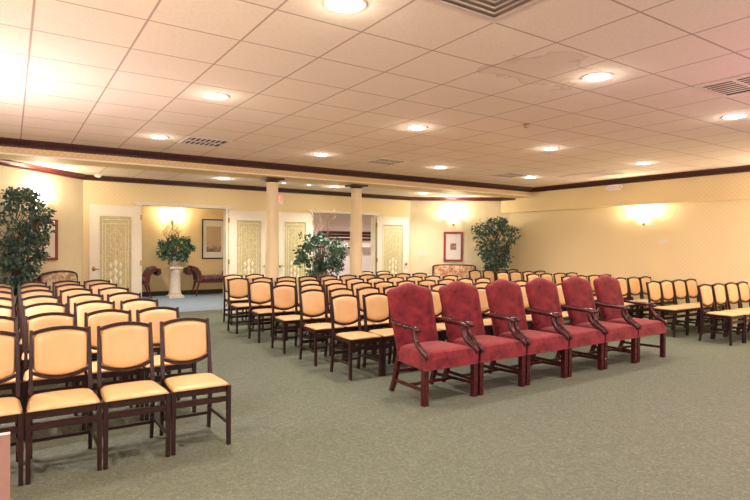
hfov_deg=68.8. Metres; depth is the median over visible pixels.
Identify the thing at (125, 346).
folding chair
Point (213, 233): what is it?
print
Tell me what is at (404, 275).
folding chair
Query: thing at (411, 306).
armchair
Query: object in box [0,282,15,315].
folding chair
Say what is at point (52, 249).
framed picture
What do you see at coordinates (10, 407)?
folding chair
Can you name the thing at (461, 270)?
settee
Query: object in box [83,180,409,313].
wall
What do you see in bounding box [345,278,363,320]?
folding chair
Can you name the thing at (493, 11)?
ceiling vent
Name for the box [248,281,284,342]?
folding chair
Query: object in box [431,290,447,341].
folding chair
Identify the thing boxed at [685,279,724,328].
chair
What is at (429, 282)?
folding chair
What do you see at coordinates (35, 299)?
folding chair
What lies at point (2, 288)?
folding chair
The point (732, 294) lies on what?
folding chair
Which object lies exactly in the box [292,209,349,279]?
plant arrangement
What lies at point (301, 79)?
ceiling
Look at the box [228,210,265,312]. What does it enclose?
door
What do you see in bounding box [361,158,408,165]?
ceiling vent
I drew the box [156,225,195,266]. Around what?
plant arrangement
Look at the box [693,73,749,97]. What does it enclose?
ceiling vent
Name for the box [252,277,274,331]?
folding chair
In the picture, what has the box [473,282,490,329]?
folding chair
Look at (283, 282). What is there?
folding chair
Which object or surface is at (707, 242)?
wall
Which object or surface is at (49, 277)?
settee
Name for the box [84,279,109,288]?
folding chair
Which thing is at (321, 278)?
folding chair
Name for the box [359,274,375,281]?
folding chair
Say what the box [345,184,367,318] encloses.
column
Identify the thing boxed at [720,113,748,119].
recessed light
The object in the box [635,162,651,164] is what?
recessed light
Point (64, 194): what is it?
wall
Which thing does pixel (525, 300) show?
folding chair
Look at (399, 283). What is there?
folding chair
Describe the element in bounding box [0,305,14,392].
folding chair
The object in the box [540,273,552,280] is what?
folding chair
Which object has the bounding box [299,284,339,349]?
folding chair
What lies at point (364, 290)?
folding chair
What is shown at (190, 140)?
ceiling vent
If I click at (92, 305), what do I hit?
folding chair
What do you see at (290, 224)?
door
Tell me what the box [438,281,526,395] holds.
armchair
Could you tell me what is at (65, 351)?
folding chair
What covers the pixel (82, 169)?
beam
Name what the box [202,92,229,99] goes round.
recessed light
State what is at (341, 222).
wall
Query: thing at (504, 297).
armchair
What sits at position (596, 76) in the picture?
recessed light
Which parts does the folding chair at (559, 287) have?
backrest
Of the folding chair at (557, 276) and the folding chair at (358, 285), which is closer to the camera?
the folding chair at (358, 285)
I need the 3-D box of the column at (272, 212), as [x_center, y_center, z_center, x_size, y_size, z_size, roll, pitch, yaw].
[-1.900,0.037,10.112,0.350,2.700,0.350,0,1,-34]
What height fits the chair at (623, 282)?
0.906 m
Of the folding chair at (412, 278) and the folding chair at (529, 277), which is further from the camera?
the folding chair at (529, 277)
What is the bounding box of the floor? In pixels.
[0,293,749,499]
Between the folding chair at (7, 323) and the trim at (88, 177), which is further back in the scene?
the trim at (88, 177)
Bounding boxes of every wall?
[0,165,82,310]
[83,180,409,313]
[142,206,222,291]
[313,213,370,278]
[410,201,508,276]
[501,172,749,212]
[509,199,749,324]
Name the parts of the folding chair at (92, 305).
rail, backrest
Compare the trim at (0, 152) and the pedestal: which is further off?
the pedestal
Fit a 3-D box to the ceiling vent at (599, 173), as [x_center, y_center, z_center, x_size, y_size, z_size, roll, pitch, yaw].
[4.228,-1.487,10.914,0.586,0.012,1.195,0,1,-34]
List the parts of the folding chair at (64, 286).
rail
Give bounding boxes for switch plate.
[417,251,425,255]
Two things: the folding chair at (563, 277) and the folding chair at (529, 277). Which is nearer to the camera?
the folding chair at (563, 277)
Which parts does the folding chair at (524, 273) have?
backrest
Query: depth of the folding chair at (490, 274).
13.40 m
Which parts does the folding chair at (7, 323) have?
backrest, rail, seat frame, seat, leg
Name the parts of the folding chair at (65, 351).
leg, leg, rail, rail, backrest, seat, seat frame, leg, leg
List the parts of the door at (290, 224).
glass panel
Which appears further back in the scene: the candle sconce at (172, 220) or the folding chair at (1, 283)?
the candle sconce at (172, 220)
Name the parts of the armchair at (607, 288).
backrest, armrest, leg, seat, leg, armrest, leg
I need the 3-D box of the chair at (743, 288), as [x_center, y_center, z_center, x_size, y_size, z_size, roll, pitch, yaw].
[6.532,1.003,9.343,0.426,0.906,0.532,0,1,-34]
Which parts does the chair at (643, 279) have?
leg, backrest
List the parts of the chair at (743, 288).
leg, backrest, leg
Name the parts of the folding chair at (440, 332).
leg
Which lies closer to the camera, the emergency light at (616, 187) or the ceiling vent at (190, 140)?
the ceiling vent at (190, 140)
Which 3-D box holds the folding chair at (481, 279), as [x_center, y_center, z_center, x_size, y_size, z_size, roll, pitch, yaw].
[2.145,0.966,10.027,0.426,0.906,0.532,0,1,-34]
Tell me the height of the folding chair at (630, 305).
0.906 m
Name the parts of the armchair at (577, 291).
backrest, armrest, leg, leg, seat, armrest, leg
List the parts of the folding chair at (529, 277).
backrest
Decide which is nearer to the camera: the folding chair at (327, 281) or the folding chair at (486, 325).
the folding chair at (486, 325)
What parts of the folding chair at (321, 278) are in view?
backrest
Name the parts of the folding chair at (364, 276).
backrest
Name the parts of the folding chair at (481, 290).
backrest, seat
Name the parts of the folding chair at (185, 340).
leg, leg, rail, backrest, rail, seat frame, seat, leg, leg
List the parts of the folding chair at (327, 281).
backrest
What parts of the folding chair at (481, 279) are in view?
backrest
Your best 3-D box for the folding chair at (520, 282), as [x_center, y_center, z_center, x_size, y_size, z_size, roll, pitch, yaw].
[2.642,0.976,9.287,0.426,0.906,0.532,0,1,-33]
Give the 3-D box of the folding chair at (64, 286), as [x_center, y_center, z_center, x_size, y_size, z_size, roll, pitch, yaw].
[-4.263,0.943,7.707,0.426,0.906,0.532,0,1,-34]
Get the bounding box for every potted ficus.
[0,186,56,315]
[471,216,520,279]
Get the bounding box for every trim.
[0,137,533,191]
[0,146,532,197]
[0,152,532,196]
[0,159,85,179]
[84,175,411,200]
[133,202,233,312]
[307,210,380,275]
[411,197,499,200]
[500,197,515,200]
[533,165,749,191]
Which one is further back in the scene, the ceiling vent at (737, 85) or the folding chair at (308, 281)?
the folding chair at (308, 281)
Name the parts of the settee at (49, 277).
frame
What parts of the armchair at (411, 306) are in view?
leg, armrest, backrest, leg, leg, seat, armrest, leg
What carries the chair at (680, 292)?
on the floor
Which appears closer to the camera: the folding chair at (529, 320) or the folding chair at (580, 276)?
the folding chair at (529, 320)
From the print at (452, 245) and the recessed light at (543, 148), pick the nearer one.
the recessed light at (543, 148)
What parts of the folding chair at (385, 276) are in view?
backrest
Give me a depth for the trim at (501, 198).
14.12 m
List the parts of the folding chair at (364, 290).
leg, rail, backrest, seat, leg, seat frame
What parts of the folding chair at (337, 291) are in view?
leg, backrest, rail, leg, seat frame, seat, leg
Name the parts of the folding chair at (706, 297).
leg, backrest, leg, seat frame, seat, leg, leg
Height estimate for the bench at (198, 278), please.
0.883 m
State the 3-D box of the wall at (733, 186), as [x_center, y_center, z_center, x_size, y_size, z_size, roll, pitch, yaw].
[7.379,-1.170,8.569,0.420,0.585,14.120,0,1,-34]
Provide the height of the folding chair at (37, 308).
0.906 m
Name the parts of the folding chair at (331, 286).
leg, backrest, rail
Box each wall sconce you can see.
[448,217,458,224]
[637,216,649,225]
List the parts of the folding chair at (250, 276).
backrest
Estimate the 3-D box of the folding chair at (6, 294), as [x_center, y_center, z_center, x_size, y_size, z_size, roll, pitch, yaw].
[-4.493,0.954,6.481,0.426,0.906,0.532,0,1,-35]
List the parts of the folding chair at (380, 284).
rail, backrest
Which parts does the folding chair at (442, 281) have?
backrest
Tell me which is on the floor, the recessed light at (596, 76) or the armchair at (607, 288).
the armchair at (607, 288)
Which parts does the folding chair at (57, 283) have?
rail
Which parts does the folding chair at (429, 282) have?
backrest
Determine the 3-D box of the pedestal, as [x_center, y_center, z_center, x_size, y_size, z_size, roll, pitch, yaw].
[-5.513,0.887,15.108,0.400,0.850,0.400,0,1,-34]
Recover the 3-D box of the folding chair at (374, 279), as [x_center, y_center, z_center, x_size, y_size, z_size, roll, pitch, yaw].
[0.150,0.954,9.801,0.426,0.906,0.532,0,1,-35]
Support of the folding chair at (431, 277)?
on the floor
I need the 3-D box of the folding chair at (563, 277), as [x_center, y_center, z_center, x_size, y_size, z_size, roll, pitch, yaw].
[4.007,0.971,10.817,0.426,0.906,0.532,0,1,-33]
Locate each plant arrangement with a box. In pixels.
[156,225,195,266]
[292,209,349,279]
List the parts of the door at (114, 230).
glass panel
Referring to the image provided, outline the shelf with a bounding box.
[319,231,370,232]
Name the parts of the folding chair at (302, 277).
backrest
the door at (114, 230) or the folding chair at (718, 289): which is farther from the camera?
the door at (114, 230)
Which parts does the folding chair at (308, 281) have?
rail, backrest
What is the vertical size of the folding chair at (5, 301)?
0.906 m
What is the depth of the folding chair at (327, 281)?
9.47 m
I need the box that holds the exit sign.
[278,195,282,203]
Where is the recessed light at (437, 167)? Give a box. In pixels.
[433,166,446,168]
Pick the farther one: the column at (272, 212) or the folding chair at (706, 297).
the column at (272, 212)
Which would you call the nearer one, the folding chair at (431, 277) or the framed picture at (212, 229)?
the folding chair at (431, 277)
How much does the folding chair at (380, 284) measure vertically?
0.906 m
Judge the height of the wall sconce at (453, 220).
0.200 m
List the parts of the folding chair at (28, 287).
leg, rail, backrest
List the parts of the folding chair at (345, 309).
leg, rail, backrest, rail, leg, seat frame, seat, leg, leg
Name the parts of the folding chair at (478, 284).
backrest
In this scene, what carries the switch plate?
attached to the wall at (429, 220)
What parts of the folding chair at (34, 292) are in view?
leg, rail, backrest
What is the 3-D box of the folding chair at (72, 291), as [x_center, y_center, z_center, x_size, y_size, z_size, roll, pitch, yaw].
[-3.772,0.954,6.973,0.426,0.906,0.532,0,1,-35]
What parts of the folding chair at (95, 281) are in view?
rail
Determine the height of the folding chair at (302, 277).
0.906 m
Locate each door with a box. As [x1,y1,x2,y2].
[89,204,141,293]
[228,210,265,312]
[279,212,312,299]
[376,216,408,276]
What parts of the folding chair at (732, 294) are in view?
leg, backrest, leg, seat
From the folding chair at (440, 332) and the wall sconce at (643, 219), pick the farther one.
the wall sconce at (643, 219)
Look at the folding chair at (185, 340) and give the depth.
4.27 m
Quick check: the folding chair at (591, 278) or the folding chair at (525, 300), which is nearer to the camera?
the folding chair at (525, 300)
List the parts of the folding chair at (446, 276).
backrest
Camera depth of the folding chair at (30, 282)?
8.35 m
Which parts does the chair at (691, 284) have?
leg, backrest, leg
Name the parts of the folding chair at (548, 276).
backrest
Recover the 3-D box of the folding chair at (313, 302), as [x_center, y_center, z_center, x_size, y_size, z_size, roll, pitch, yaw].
[-0.694,0.975,7.047,0.426,0.906,0.532,0,1,-33]
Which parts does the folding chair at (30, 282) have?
backrest, rail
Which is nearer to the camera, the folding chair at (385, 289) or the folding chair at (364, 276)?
the folding chair at (385, 289)
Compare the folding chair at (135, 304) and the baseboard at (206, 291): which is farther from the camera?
the baseboard at (206, 291)
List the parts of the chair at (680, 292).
leg, backrest, leg, seat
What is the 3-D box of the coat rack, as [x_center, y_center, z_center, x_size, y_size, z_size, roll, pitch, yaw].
[-0.721,-0.419,16.392,2.020,0.265,0.300,0,1,-34]
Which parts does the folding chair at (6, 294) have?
backrest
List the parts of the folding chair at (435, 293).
backrest, seat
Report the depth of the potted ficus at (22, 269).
8.30 m
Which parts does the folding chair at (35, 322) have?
leg, leg, rail, backrest, seat, seat frame, leg, leg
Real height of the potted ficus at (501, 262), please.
2.240 m
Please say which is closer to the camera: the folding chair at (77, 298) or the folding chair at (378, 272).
the folding chair at (77, 298)
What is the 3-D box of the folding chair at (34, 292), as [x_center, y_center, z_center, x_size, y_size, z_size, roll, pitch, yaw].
[-4.137,0.954,6.726,0.426,0.906,0.532,0,1,-34]
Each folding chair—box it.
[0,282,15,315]
[0,286,12,295]
[0,291,13,303]
[0,297,14,310]
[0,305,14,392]
[0,315,20,424]
[0,331,23,486]
[17,281,46,315]
[18,285,50,329]
[18,289,54,341]
[19,295,59,380]
[21,302,73,405]
[22,312,85,439]
[25,325,101,484]
[52,280,79,293]
[55,284,84,299]
[59,288,92,307]
[67,293,103,360]
[74,300,124,384]
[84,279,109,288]
[84,309,143,429]
[89,283,116,293]
[96,321,170,469]
[98,287,128,300]
[107,292,140,308]
[120,298,170,379]
[135,306,195,420]
[159,317,230,455]
[223,274,252,324]
[227,278,260,333]
[245,274,264,322]
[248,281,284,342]
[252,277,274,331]
[271,285,311,353]
[275,280,308,340]
[276,276,307,323]
[298,276,329,323]
[299,279,329,333]
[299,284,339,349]
[299,289,344,365]
[319,275,337,284]
[323,279,342,332]
[325,283,363,344]
[329,288,374,361]
[330,294,381,380]
[339,275,356,283]
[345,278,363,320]
[351,282,388,341]
[356,287,393,354]
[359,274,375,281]
[362,271,373,274]
[362,293,413,375]
[367,277,384,286]
[374,281,393,328]
[376,271,389,276]
[377,273,392,280]
[383,285,396,328]
[387,277,403,285]
[392,329,442,370]
[395,273,409,279]
[396,280,414,285]
[406,276,422,283]
[412,273,426,279]
[417,279,441,322]
[417,284,446,335]
[424,275,440,283]
[430,283,446,334]
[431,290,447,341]
[437,279,454,283]
[442,275,457,280]
[447,322,493,341]
[456,278,490,317]
[468,270,480,282]
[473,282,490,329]
[475,277,490,318]
[477,287,494,335]
[482,270,495,282]
[496,272,509,280]
[509,271,521,281]
[512,280,529,325]
[520,285,533,329]
[522,271,533,280]
[526,273,538,314]
[526,317,533,329]
[534,270,562,309]
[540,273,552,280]
[553,273,565,283]
[556,283,570,325]
[561,276,595,311]
[562,313,569,324]
[566,272,595,295]
[578,275,599,311]
[588,275,600,316]
[599,274,632,317]
[601,302,638,320]
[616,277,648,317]
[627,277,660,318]
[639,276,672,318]
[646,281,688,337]
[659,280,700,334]
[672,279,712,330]
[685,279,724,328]
[697,284,744,345]
[711,283,749,342]
[724,282,749,336]
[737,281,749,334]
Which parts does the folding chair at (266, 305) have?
backrest, seat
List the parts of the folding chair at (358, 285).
backrest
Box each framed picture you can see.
[35,219,57,260]
[202,219,222,258]
[443,232,462,261]
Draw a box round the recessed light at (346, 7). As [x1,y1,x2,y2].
[323,0,366,14]
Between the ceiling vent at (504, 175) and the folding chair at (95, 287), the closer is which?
the folding chair at (95, 287)
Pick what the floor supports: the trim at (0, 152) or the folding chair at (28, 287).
the folding chair at (28, 287)
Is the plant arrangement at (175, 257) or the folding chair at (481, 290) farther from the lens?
the plant arrangement at (175, 257)
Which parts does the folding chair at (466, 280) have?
backrest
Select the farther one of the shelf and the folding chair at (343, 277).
the shelf
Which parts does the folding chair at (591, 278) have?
backrest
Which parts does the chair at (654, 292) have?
leg, backrest, leg, seat frame, seat, leg, leg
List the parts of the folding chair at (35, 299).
leg, leg, rail, backrest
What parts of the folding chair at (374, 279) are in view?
backrest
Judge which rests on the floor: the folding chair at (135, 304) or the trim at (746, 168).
the folding chair at (135, 304)
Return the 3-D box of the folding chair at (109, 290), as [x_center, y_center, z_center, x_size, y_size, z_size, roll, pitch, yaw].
[-3.401,0.954,7.211,0.426,0.906,0.532,0,1,-34]
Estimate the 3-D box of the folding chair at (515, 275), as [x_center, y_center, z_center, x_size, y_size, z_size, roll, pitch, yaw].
[3.386,0.950,12.518,0.426,0.906,0.532,0,1,-33]
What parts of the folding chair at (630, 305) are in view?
leg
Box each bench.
[142,266,161,297]
[183,265,222,295]
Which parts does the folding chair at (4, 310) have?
backrest, rail, leg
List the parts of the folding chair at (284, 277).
backrest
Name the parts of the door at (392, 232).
glass panel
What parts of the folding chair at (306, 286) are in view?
rail, backrest, leg, seat frame, seat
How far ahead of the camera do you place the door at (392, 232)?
13.90 m
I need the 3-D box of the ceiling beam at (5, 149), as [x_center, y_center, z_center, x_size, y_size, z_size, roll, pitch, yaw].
[-1.137,-1.429,10.448,11.680,0.235,0.550,0,1,-34]
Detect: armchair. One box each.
[387,283,478,406]
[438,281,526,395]
[485,279,568,385]
[525,277,605,376]
[561,276,638,368]
[593,274,666,362]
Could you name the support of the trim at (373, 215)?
attached to the wall at (94, 192)
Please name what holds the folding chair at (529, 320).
on the floor
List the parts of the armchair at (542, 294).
backrest, armrest, leg, leg, seat, armrest, leg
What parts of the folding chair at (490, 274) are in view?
backrest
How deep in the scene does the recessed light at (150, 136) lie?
7.25 m
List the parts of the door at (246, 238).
glass panel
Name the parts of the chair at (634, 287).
leg, backrest, leg, seat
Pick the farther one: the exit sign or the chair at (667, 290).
the exit sign
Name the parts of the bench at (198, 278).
arm, seat rail, seat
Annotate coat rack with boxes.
[319,231,370,240]
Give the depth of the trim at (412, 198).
14.28 m
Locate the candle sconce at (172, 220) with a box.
[167,216,178,229]
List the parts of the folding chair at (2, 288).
backrest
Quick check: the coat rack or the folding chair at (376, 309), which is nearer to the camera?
the folding chair at (376, 309)
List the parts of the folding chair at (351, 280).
backrest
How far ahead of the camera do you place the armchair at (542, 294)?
6.75 m
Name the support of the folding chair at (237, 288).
on the floor
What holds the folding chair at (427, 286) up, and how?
on the floor
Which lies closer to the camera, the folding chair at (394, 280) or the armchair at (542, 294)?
the armchair at (542, 294)
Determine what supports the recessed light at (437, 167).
in the ceiling at (301, 79)
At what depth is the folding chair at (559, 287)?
8.68 m
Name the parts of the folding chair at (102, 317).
leg, backrest, rail, seat, seat frame, leg, leg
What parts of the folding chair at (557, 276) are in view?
backrest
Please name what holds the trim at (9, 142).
attached to the wall at (733, 186)
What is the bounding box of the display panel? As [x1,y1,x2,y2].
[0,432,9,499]
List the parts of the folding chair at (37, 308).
leg, leg, rail, backrest, leg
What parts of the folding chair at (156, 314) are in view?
leg, leg, rail, backrest, seat, seat frame, leg, leg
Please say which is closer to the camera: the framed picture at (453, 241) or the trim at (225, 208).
the trim at (225, 208)
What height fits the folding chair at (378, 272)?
0.906 m
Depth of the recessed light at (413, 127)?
6.58 m
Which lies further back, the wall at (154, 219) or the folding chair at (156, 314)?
the wall at (154, 219)
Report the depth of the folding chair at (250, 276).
10.80 m
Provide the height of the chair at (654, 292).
0.906 m
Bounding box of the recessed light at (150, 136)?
[148,135,168,138]
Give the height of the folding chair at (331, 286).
0.906 m
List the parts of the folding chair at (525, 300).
backrest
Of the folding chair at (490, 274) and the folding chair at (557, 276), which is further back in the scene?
the folding chair at (490, 274)
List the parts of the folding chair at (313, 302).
leg, rail, backrest, rail, leg, seat frame, seat, leg, leg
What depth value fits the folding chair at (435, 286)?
8.41 m
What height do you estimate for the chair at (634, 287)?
0.906 m
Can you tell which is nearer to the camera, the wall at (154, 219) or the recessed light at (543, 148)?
the recessed light at (543, 148)
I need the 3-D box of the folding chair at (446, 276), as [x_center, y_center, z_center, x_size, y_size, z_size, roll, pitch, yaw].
[1.643,0.954,10.789,0.426,0.906,0.532,0,1,-33]
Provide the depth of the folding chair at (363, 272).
12.32 m
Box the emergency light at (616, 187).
[604,184,622,190]
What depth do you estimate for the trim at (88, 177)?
11.57 m
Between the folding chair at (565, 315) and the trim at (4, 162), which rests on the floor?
the folding chair at (565, 315)
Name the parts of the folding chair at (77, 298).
leg, rail, backrest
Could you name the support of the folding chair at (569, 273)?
on the floor
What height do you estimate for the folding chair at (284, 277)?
0.906 m
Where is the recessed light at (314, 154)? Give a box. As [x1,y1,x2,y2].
[313,153,329,155]
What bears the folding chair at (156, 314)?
on the floor
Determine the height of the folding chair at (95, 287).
0.906 m
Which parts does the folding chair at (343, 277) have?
backrest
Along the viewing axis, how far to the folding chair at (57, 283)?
8.57 m
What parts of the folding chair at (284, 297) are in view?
leg, rail, backrest, leg, rail, seat frame, seat, leg, leg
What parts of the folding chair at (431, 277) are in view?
backrest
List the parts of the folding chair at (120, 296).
rail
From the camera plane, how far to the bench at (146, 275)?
14.86 m
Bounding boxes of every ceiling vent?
[178,136,231,147]
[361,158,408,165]
[423,0,544,22]
[489,172,529,177]
[553,171,623,178]
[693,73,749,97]
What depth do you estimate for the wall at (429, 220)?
14.36 m
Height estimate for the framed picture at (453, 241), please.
0.780 m
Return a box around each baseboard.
[142,289,222,296]
[597,308,747,330]
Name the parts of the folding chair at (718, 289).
leg, backrest, leg, seat, leg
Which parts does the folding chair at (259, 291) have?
leg, leg, rail, backrest, seat frame, seat, leg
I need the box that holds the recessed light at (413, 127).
[406,125,427,129]
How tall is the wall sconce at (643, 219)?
0.200 m
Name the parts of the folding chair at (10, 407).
rail, backrest, rail, seat frame, seat, leg, leg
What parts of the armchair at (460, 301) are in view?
leg, armrest, backrest, leg, seat, armrest, leg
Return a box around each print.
[206,226,220,251]
[450,243,455,249]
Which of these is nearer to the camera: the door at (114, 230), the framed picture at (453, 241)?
the door at (114, 230)
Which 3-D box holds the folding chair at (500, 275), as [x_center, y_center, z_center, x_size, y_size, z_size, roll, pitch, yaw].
[3.029,0.950,12.281,0.426,0.906,0.532,0,1,-33]
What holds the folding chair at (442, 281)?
on the floor
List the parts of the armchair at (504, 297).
armrest, backrest, leg, seat, armrest, leg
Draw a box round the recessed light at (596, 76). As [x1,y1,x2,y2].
[581,72,613,81]
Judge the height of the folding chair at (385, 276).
0.906 m
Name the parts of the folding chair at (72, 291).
rail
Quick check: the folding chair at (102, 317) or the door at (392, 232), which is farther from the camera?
the door at (392, 232)
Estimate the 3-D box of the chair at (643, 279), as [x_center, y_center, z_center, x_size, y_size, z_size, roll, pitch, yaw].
[5.561,0.982,10.809,0.426,0.906,0.532,0,1,-33]
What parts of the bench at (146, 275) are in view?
arm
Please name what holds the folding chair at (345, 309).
on the floor
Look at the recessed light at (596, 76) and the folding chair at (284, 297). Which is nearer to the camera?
the recessed light at (596, 76)
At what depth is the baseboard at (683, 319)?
10.61 m
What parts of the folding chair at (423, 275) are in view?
backrest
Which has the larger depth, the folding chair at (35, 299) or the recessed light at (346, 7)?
the folding chair at (35, 299)
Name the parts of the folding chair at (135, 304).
rail, backrest, leg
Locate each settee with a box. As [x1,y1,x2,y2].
[37,270,77,290]
[432,264,475,278]
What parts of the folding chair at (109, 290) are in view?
rail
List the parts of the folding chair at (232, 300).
leg, backrest, seat frame, seat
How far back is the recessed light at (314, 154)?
8.61 m
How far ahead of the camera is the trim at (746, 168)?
10.91 m
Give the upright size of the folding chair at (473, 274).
0.906 m
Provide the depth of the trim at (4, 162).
9.01 m
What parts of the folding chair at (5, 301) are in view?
rail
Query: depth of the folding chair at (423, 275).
11.78 m
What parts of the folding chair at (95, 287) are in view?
rail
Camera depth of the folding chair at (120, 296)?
6.59 m
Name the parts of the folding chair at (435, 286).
backrest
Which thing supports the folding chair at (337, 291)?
on the floor
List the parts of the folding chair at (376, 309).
leg, rail, backrest, rail, seat, seat frame, leg, leg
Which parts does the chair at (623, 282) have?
backrest, leg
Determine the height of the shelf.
0.025 m
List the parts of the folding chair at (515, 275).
backrest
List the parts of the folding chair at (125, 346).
leg, leg, rail, rail, backrest, seat frame, seat, leg, leg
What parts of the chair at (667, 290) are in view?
leg, backrest, leg, seat, seat frame, leg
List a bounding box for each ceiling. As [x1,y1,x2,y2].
[0,0,749,186]
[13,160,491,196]
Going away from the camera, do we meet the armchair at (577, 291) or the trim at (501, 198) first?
the armchair at (577, 291)
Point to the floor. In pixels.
(675, 426)
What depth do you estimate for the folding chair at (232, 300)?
10.46 m
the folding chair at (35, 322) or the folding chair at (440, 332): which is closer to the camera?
the folding chair at (35, 322)
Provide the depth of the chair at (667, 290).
9.68 m
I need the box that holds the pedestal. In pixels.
[166,266,183,298]
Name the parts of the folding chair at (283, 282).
backrest, rail, seat, leg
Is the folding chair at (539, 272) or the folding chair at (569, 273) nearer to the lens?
the folding chair at (569, 273)
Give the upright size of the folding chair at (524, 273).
0.906 m
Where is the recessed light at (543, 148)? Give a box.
[540,147,558,150]
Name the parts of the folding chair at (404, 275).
backrest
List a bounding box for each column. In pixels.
[260,177,284,325]
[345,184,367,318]
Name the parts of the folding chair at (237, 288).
leg, leg, backrest, seat frame, seat, leg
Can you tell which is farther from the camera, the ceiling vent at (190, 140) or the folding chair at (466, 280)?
the folding chair at (466, 280)

